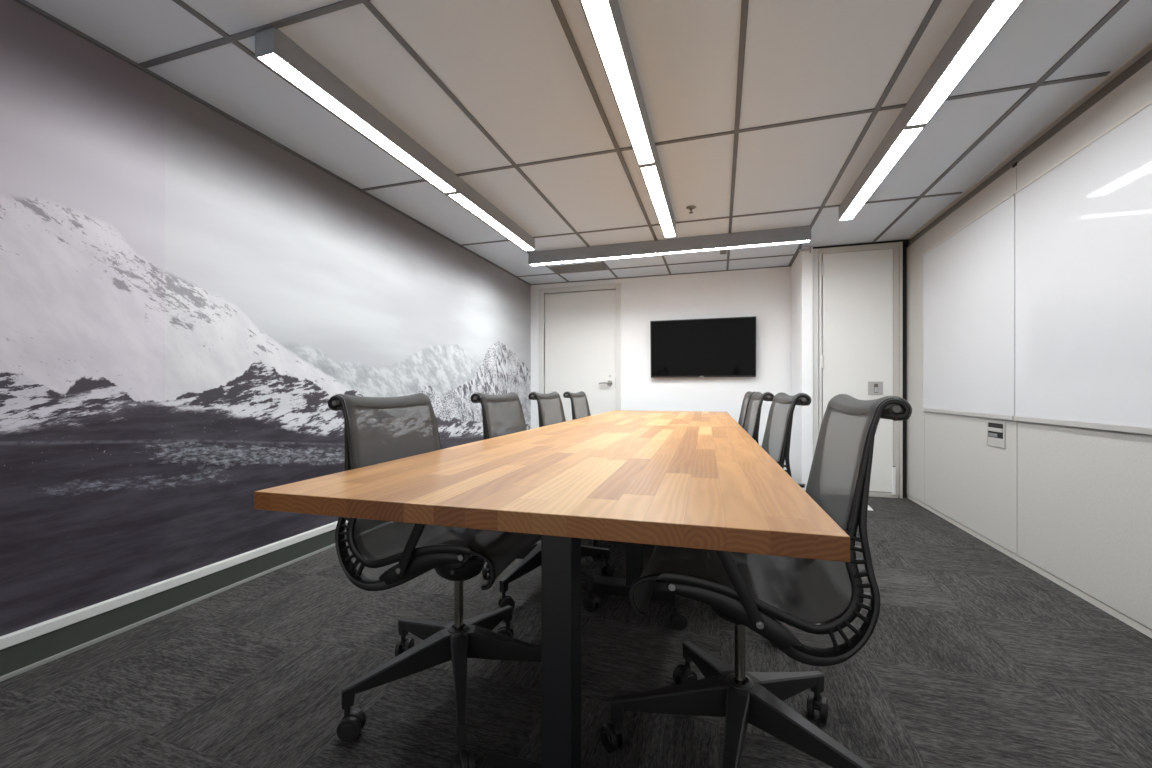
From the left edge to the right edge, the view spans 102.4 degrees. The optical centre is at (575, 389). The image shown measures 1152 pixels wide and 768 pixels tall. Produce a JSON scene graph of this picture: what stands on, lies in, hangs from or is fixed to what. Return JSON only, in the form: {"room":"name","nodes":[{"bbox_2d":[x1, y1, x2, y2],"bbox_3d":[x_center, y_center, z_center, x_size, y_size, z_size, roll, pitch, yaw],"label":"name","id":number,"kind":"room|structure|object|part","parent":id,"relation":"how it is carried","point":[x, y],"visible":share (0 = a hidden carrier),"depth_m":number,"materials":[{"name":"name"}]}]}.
{"room":"conference room","nodes":[
{"label":"conference room","id":0,"kind":"room"},
{"bbox_2d":[0,0,530,635],"bbox_3d":[-1.604,-0.185,2.628,0.100,2.270,6.670,0,0,17],"label":"wall","id":1,"kind":"structure","parent":0,"point":[186,297],"depth_m":2.02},
{"bbox_2d":[0,520,347,681],"bbox_3d":[-1.543,0.880,2.609,0.027,0.140,6.670,0,0,17],"label":"baseboard","id":2,"kind":"structure","parent":1,"relation":"attached to","point":[26,649],"depth_m":1.88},
{"bbox_2d":[0,496,1151,767],"bbox_3d":[0.371,0.975,2.016,4.235,0.050,6.870,0,0,17],"label":"floor","id":3,"kind":"structure","parent":0,"point":[973,657],"depth_m":1.52,"materials":[{"name":"carpet"}]},
{"bbox_2d":[328,393,540,767],"bbox_3d":[-0.350,0.480,1.454,0.677,0.939,0.651,0,0,17],"label":"chair","id":4,"kind":"object","parent":3,"relation":"on","point":[377,430],"visible":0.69,"depth_m":1.36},
{"bbox_3d":[-0.601,0.232,1.516,0.125,0.443,0.453,0,0,17],"label":"backrest","id":5,"kind":"part","parent":4,"relation":"part of","materials":[{"name":"grey fabric"}]},
{"bbox_3d":[-0.508,0.803,1.348,0.313,0.124,0.054,0,0,-33],"label":"leg","id":6,"kind":"part","parent":4,"relation":"part of","materials":[{"name":"black plastic"}]},
{"bbox_3d":[-0.492,0.375,1.225,0.265,0.224,0.042,0,0,21],"label":"armrest","id":7,"kind":"part","parent":4,"relation":"part of","materials":[{"name":"black plastic"}]},
{"bbox_3d":[-0.461,0.259,1.239,0.548,0.489,0.036,0,0,20],"label":"rail","id":8,"kind":"part","parent":4,"relation":"part of","materials":[{"name":"black plastic"}]},
{"bbox_3d":[-0.499,0.803,1.550,0.313,0.124,0.054,0,0,39],"label":"leg","id":9,"kind":"part","parent":4,"relation":"part of","materials":[{"name":"black plastic"}]},
{"bbox_3d":[-0.329,0.259,1.665,0.548,0.489,0.036,0,0,14],"label":"rail","id":10,"kind":"part","parent":4,"relation":"part of","materials":[{"name":"black plastic"}]},
{"bbox_3d":[-0.348,0.453,1.437,0.438,0.091,0.444,0,0,17],"label":"seat","id":11,"kind":"part","parent":4,"relation":"part of","materials":[{"name":"black fabric"}]},
{"bbox_3d":[-0.321,0.496,1.309,0.016,0.024,0.133,0,0,9],"label":"tilt lever","id":12,"kind":"part","parent":4,"relation":"part of","materials":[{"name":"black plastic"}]},
{"bbox_3d":[-0.320,0.803,1.278,0.054,0.124,0.313,0,0,-15],"label":"leg","id":13,"kind":"part","parent":4,"relation":"part of","materials":[{"name":"black plastic"}]},
{"bbox_3d":[-0.305,0.803,1.603,0.054,0.124,0.313,0,0,21],"label":"leg","id":14,"kind":"part","parent":4,"relation":"part of","materials":[{"name":"black plastic"}]},
{"bbox_3d":[-0.194,0.803,1.435,0.313,0.124,0.054,0,0,3],"label":"leg","id":15,"kind":"part","parent":4,"relation":"part of","materials":[{"name":"black metal"}]},
{"bbox_2d":[470,392,614,611],"bbox_3d":[-0.164,0.480,2.257,0.666,0.939,0.654,0,0,17],"label":"chair","id":16,"kind":"object","parent":3,"relation":"on","point":[502,414],"visible":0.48,"depth_m":2.20,"materials":[{"name":"grey fabric"}]},
{"bbox_3d":[-0.234,0.259,2.048,0.548,0.489,0.036,0,0,20],"label":"rail","id":17,"kind":"part","parent":16,"relation":"part of","materials":[{"name":"black plastic"}]},
{"bbox_3d":[-0.374,0.232,2.325,0.125,0.443,0.453,0,0,17],"label":"backrest","id":18,"kind":"part","parent":16,"relation":"part of","materials":[{"name":"grey fabric"}]},
{"bbox_3d":[-0.304,0.803,2.297,0.313,0.124,0.054,0,0,15],"label":"leg","id":19,"kind":"part","parent":16,"relation":"part of","materials":[{"name":"black metal"}]},
{"bbox_3d":[-0.233,0.803,2.108,0.054,0.124,0.313,0,0,33],"label":"leg","id":20,"kind":"part","parent":16,"relation":"part of","materials":[{"name":"black metal"}]},
{"bbox_3d":[-0.031,0.803,2.118,0.054,0.124,0.313,0,0,-39],"label":"leg","id":21,"kind":"part","parent":16,"relation":"part of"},
{"bbox_3d":[0.022,0.803,2.313,0.313,0.124,0.054,0,0,-21],"label":"leg","id":22,"kind":"part","parent":16,"relation":"part of","materials":[{"name":"black metal"}]},
{"bbox_2d":[254,424,849,767],"bbox_3d":[0.137,0.583,1.823,1.127,0.735,2.062,0,0,16],"label":"conference table","id":23,"kind":"object","parent":3,"relation":"on","point":[709,488],"visible":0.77,"depth_m":1.02,"materials":[{"name":"brown wood"}]},
{"bbox_3d":[-0.033,0.583,1.062,0.071,0.635,0.085,0,0,16],"label":"leg","id":24,"kind":"part","parent":23,"relation":"part of","materials":[{"name":"black metal"}]},
{"bbox_3d":[0.274,0.583,2.160,0.071,0.635,0.085,0,0,16],"label":"leg","id":25,"kind":"part","parent":23,"relation":"part of","materials":[{"name":"black metal"}]},
{"bbox_2d":[528,392,600,557],"bbox_3d":[0.084,0.480,2.940,0.667,0.939,0.665,0,0,17],"label":"chair","id":26,"kind":"object","parent":3,"relation":"on","point":[550,407],"visible":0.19,"depth_m":2.96,"materials":[{"name":"grey fabric"}]},
{"bbox_3d":[-0.037,0.259,2.741,0.548,0.489,0.036,0,0,20],"label":"rail","id":27,"kind":"part","parent":26,"relation":"part of","materials":[{"name":"black plastic"}]},
{"bbox_3d":[-0.177,0.232,3.018,0.125,0.443,0.453,0,0,17],"label":"backrest","id":28,"kind":"part","parent":26,"relation":"part of","materials":[{"name":"grey fabric"}]},
{"bbox_2d":[563,391,590,419],"bbox_3d":[0.239,0.480,3.619,0.688,0.939,0.635,0,0,17],"label":"chair","id":29,"kind":"object","parent":3,"relation":"on","point":[579,402],"visible":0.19,"depth_m":3.67,"materials":[{"name":"grey fabric"}]},
{"bbox_3d":[0.157,0.259,3.434,0.548,0.489,0.036,0,0,20],"label":"rail","id":30,"kind":"part","parent":29,"relation":"part of","materials":[{"name":"black plastic"}]},
{"bbox_2d":[557,410,740,426],"bbox_3d":[0.684,0.583,3.779,1.127,0.735,1.996,0,0,16],"label":"conference table","id":31,"kind":"object","parent":3,"relation":"on","point":[616,417],"visible":0.29,"depth_m":3.38,"materials":[{"name":"brown wood"}]},
{"bbox_2d":[656,392,810,645],"bbox_3d":[0.664,0.480,2.050,0.676,0.939,0.653,0,0,13],"label":"chair","id":32,"kind":"object","parent":3,"relation":"on","point":[777,435],"visible":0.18,"depth_m":1.85,"materials":[{"name":"grey fabric"}]},
{"bbox_3d":[0.511,0.803,1.937,0.313,0.124,0.054,0,0,-37],"label":"leg","id":33,"kind":"part","parent":32,"relation":"part of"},
{"bbox_3d":[0.889,0.232,1.983,0.125,0.443,0.453,0,0,13],"label":"backrest","id":34,"kind":"part","parent":32,"relation":"part of","materials":[{"name":"grey fabric"}]},
{"bbox_3d":[0.628,0.259,1.815,0.548,0.489,0.036,0,0,10],"label":"rail","id":35,"kind":"part","parent":32,"relation":"part of","materials":[{"name":"black plastic"}]},
{"bbox_2d":[738,391,754,428],"bbox_3d":[1.021,0.480,3.438,0.687,0.939,0.651,0,0,15],"label":"chair","id":36,"kind":"object","parent":3,"relation":"on","point":[747,396],"visible":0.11,"depth_m":3.42,"materials":[{"name":"grey fabric"}]},
{"bbox_2d":[600,394,911,767],"bbox_3d":[0.400,0.480,1.167,0.685,0.939,0.646,0,0,17],"label":"chair","id":37,"kind":"object","parent":3,"relation":"on","point":[753,591],"visible":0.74,"depth_m":1.07,"materials":[{"name":"black fabric"}]},
{"bbox_3d":[0.248,0.803,1.201,0.313,0.124,0.054,0,0,7],"label":"leg","id":38,"kind":"part","parent":37,"relation":"part of","materials":[{"name":"black metal"}]},
{"bbox_3d":[0.386,0.803,1.348,0.054,0.124,0.313,0,0,-11],"label":"leg","id":39,"kind":"part","parent":37,"relation":"part of","materials":[{"name":"black plastic"}]},
{"bbox_3d":[0.345,0.803,1.024,0.054,0.124,0.313,0,0,25],"label":"leg","id":40,"kind":"part","parent":37,"relation":"part of","materials":[{"name":"black plastic"}]},
{"bbox_3d":[0.400,0.453,1.185,0.438,0.091,0.444,0,0,17],"label":"seat","id":41,"kind":"part","parent":37,"relation":"part of","materials":[{"name":"black fabric"}]},
{"bbox_3d":[0.384,0.259,0.967,0.547,0.489,0.039,0,0,17],"label":"rail","id":42,"kind":"part","parent":37,"relation":"part of","materials":[{"name":"black plastic"}]},
{"bbox_3d":[0.399,0.375,0.927,0.265,0.224,0.042,0,0,14],"label":"armrest","id":43,"kind":"part","parent":37,"relation":"part of","materials":[{"name":"black plastic"}]},
{"bbox_3d":[0.568,0.803,1.262,0.313,0.124,0.054,0,0,-29],"label":"leg","id":44,"kind":"part","parent":37,"relation":"part of","materials":[{"name":"black plastic"}]},
{"bbox_3d":[0.543,0.803,1.062,0.313,0.124,0.054,0,0,43],"label":"leg","id":45,"kind":"part","parent":37,"relation":"part of","materials":[{"name":"black plastic"}]},
{"bbox_3d":[0.654,0.232,1.106,0.125,0.443,0.453,0,0,17],"label":"backrest","id":46,"kind":"part","parent":37,"relation":"part of","materials":[{"name":"grey fabric"}]},
{"bbox_2d":[744,392,773,443],"bbox_3d":[0.794,0.480,2.758,0.668,0.939,0.652,0,0,14],"label":"chair","id":47,"kind":"object","parent":3,"relation":"on","point":[752,422],"visible":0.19,"depth_m":2.61,"materials":[{"name":"grey fabric"}]},
{"bbox_3d":[0.788,0.259,2.519,0.548,0.489,0.036,0,0,11],"label":"rail","id":48,"kind":"part","parent":47,"relation":"part of","materials":[{"name":"black plastic"}]},
{"bbox_2d":[15,0,1151,285],"bbox_3d":[0.371,-1.339,2.016,4.235,0.062,6.870,0,0,17],"label":"ceiling","id":49,"kind":"structure","parent":0,"point":[763,114],"depth_m":2.10,"materials":[{"name":"tile"}]},
{"bbox_2d":[255,27,534,250],"bbox_3d":[-0.770,-1.270,2.876,0.092,0.099,2.480,0,0,17],"label":"linear light","id":50,"kind":"object","parent":49,"relation":"attached to","point":[274,49],"visible":1,"depth_m":2.16,"materials":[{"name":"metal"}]},
{"bbox_2d":[259,53,454,191],"bbox_3d":[-0.956,-1.231,2.276,0.078,0.010,1.216,0,0,17],"label":"diffuser","id":51,"kind":"object","parent":50,"relation":"attached to","point":[284,65],"depth_m":2.06,"materials":[{"name":"white plastic"}]},
{"bbox_2d":[449,194,532,249],"bbox_3d":[-0.584,-1.231,3.476,0.078,0.010,1.216,0,0,17],"label":"diffuser","id":52,"kind":"object","parent":50,"relation":"attached to","point":[465,200],"depth_m":3.35,"materials":[{"name":"white plastic"}]},
{"bbox_2d":[548,262,608,273],"bbox_3d":[0.028,-1.315,5.006,0.600,0.011,0.290,0,0,17],"label":"ceiling vent","id":53,"kind":"object","parent":49,"relation":"in","point":[598,266],"visible":1,"depth_m":4.99,"materials":[{"name":"grey metal"}]},
{"bbox_2d":[579,0,675,236],"bbox_3d":[0.388,-1.270,2.517,0.092,0.099,2.480,0,0,17],"label":"linear light","id":54,"kind":"object","parent":49,"relation":"attached to","point":[604,19],"visible":1,"depth_m":1.93,"materials":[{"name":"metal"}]},
{"bbox_2d":[582,0,653,163],"bbox_3d":[0.202,-1.231,1.917,0.078,0.010,1.216,0,0,17],"label":"diffuser","id":55,"kind":"object","parent":54,"relation":"attached to","point":[600,15],"depth_m":1.78,"materials":[{"name":"white plastic"}]},
{"bbox_2d":[641,166,674,236],"bbox_3d":[0.574,-1.231,3.117,0.078,0.010,1.216,0,0,17],"label":"diffuser","id":56,"kind":"object","parent":54,"relation":"attached to","point":[651,175],"depth_m":2.96,"materials":[{"name":"white plastic"}]},
{"bbox_2d":[528,225,810,265],"bbox_3d":[0.728,-1.264,4.114,2.450,0.112,0.090,0,0,17],"label":"light","id":57,"kind":"object","parent":49,"relation":"attached to","point":[800,234],"visible":1,"depth_m":4.04,"materials":[{"name":"metal"}]},
{"bbox_2d":[532,253,657,264],"bbox_3d":[0.146,-1.224,4.304,1.212,0.005,0.060,0,0,17],"label":"diffuser","id":58,"kind":"object","parent":57,"relation":"attached to","point":[592,256],"depth_m":4.29,"materials":[{"name":"white plastic"}]},
{"bbox_2d":[686,205,695,213],"bbox_3d":[0.831,-1.300,3.344,0.072,0.040,0.072,0,0,17],"label":"sprinkler","id":59,"kind":"object","parent":49,"relation":"attached to","point":[690,207],"visible":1,"depth_m":3.34,"materials":[{"name":"grey metal"}]},
{"bbox_2d":[839,0,1023,220],"bbox_3d":[1.575,-1.270,2.149,0.092,0.099,2.480,0,0,17],"label":"linear light","id":60,"kind":"object","parent":49,"relation":"attached to","point":[983,20],"visible":1,"depth_m":1.91,"materials":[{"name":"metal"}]},
{"bbox_2d":[840,128,921,219],"bbox_3d":[1.761,-1.231,2.749,0.078,0.010,1.216,0,0,17],"label":"diffuser","id":61,"kind":"object","parent":60,"relation":"attached to","point":[903,138],"depth_m":2.57,"materials":[{"name":"white plastic"}]},
{"bbox_2d":[908,0,1020,124],"bbox_3d":[1.389,-1.231,1.549,0.078,0.010,1.216,0,0,17],"label":"diffuser","id":62,"kind":"object","parent":60,"relation":"attached to","point":[994,14],"depth_m":1.70,"materials":[{"name":"white plastic"}]},
{"bbox_2d":[531,266,790,469],"bbox_3d":[0.825,-0.185,5.419,3.087,2.270,0.100,0,0,17],"label":"wall","id":63,"kind":"structure","parent":0,"point":[764,293],"depth_m":5.19,"materials":[{"name":"white paint"}]},
{"bbox_2d":[539,283,620,420],"bbox_3d":[0.038,-0.155,5.625,1.034,2.210,0.152,0,0,17],"label":"door","id":64,"kind":"structure","parent":63,"relation":"in","point":[582,352],"depth_m":5.61,"materials":[{"name":"paint"}]},
{"bbox_3d":[0.351,-0.080,5.487,0.154,0.066,0.073,0,0,17],"label":"handle","id":65,"kind":"part","parent":64,"relation":"part of","materials":[{"name":"silver metal"}]},
{"bbox_2d":[650,316,755,377],"bbox_3d":[1.395,-0.462,5.135,1.124,0.645,0.099,0,0,17],"label":"television","id":66,"kind":"object","parent":63,"relation":"attached to","point":[709,347],"visible":1,"depth_m":5.10,"materials":[{"name":"black plastic"},{"name":"glass screen"}]},
{"bbox_2d":[791,246,812,490],"bbox_3d":[2.244,-0.185,4.628,0.092,2.270,0.770,0,0,17],"label":"wall","id":67,"kind":"structure","parent":0,"point":[802,266],"depth_m":4.30,"materials":[{"name":"white paint"}]},
{"bbox_2d":[799,246,810,252],"bbox_3d":[2.102,-1.284,4.250,0.100,0.057,0.034,0,0,17],"label":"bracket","id":68,"kind":"object","parent":67,"relation":"attached to","point":[807,249],"visible":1,"depth_m":4.24,"materials":[{"name":"grey metal"}]},
{"bbox_2d":[907,40,1151,637],"bbox_3d":[2.083,-0.185,1.176,0.168,2.271,6.080,0,0,17],"label":"wall","id":69,"kind":"structure","parent":0,"point":[1071,505],"depth_m":2.33,"materials":[{"name":"paint"}]},
{"bbox_2d":[813,242,902,497],"bbox_3d":[2.530,-0.175,4.189,0.710,2.250,0.100,0,0,17],"label":"door","id":70,"kind":"structure","parent":69,"relation":"in","point":[858,290],"depth_m":4.15,"materials":[{"name":"paint"}]},
{"bbox_3d":[2.666,-0.015,4.122,0.117,0.120,0.006,0,0,17],"label":"pull plate","id":71,"kind":"part","parent":70,"relation":"part of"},
{"bbox_2d":[813,239,907,497],"bbox_3d":[2.704,-0.185,4.174,1.056,2.270,0.125,0,0,17],"label":"trim","id":72,"kind":"structure","parent":69,"relation":"attached to","point":[905,242],"depth_m":4.08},
{"bbox_3d":[2.893,-0.170,3.896,0.070,2.171,0.369,0,0,17],"label":"panel","id":73,"kind":"part","parent":69,"relation":"part of","materials":[{"name":"paint"}]},
{"bbox_2d":[922,193,1014,420],"bbox_3d":[2.617,-0.464,3.155,0.018,1.268,1.216,0,0,17],"label":"whiteboard","id":74,"kind":"object","parent":69,"relation":"attached to","point":[968,277],"visible":0.98,"depth_m":3.01,"materials":[{"name":"ceramic"}]},
{"bbox_3d":[2.799,-0.464,3.731,0.012,1.268,0.008,0,0,17],"label":"rail","id":75,"kind":"part","parent":74,"relation":"part of","materials":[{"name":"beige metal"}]},
{"bbox_3d":[2.618,-1.091,3.150,0.014,0.013,1.208,0,0,17],"label":"rail","id":76,"kind":"part","parent":74,"relation":"part of","materials":[{"name":"beige metal"}]},
{"bbox_3d":[2.658,-0.170,3.137,0.070,2.171,1.208,0,0,17],"label":"panel","id":77,"kind":"part","parent":69,"relation":"part of","materials":[{"name":"plastic"}]},
{"bbox_2d":[986,420,1005,448],"bbox_3d":[2.498,0.260,2.759,0.010,0.156,0.190,0,0,17],"label":"box","id":78,"kind":"object","parent":69,"relation":"attached to","point":[995,430],"visible":1,"depth_m":2.75,"materials":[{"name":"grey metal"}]},
{"bbox_2d":[1013,100,1151,434],"bbox_3d":[2.255,-0.464,1.988,0.018,1.268,1.212,0,0,17],"label":"whiteboard","id":79,"kind":"object","parent":69,"relation":"attached to","point":[1083,226],"visible":1,"depth_m":2.05,"materials":[{"name":"ceramic"}]},
{"bbox_3d":[2.257,-1.091,1.987,0.014,0.013,1.212,0,0,17],"label":"rail","id":80,"kind":"part","parent":79,"relation":"part of","materials":[{"name":"beige metal"}]},
{"bbox_3d":[2.298,-0.170,1.975,0.070,2.171,1.213,0,0,17],"label":"panel","id":81,"kind":"part","parent":69,"relation":"part of","materials":[{"name":"paint"}]}
]}

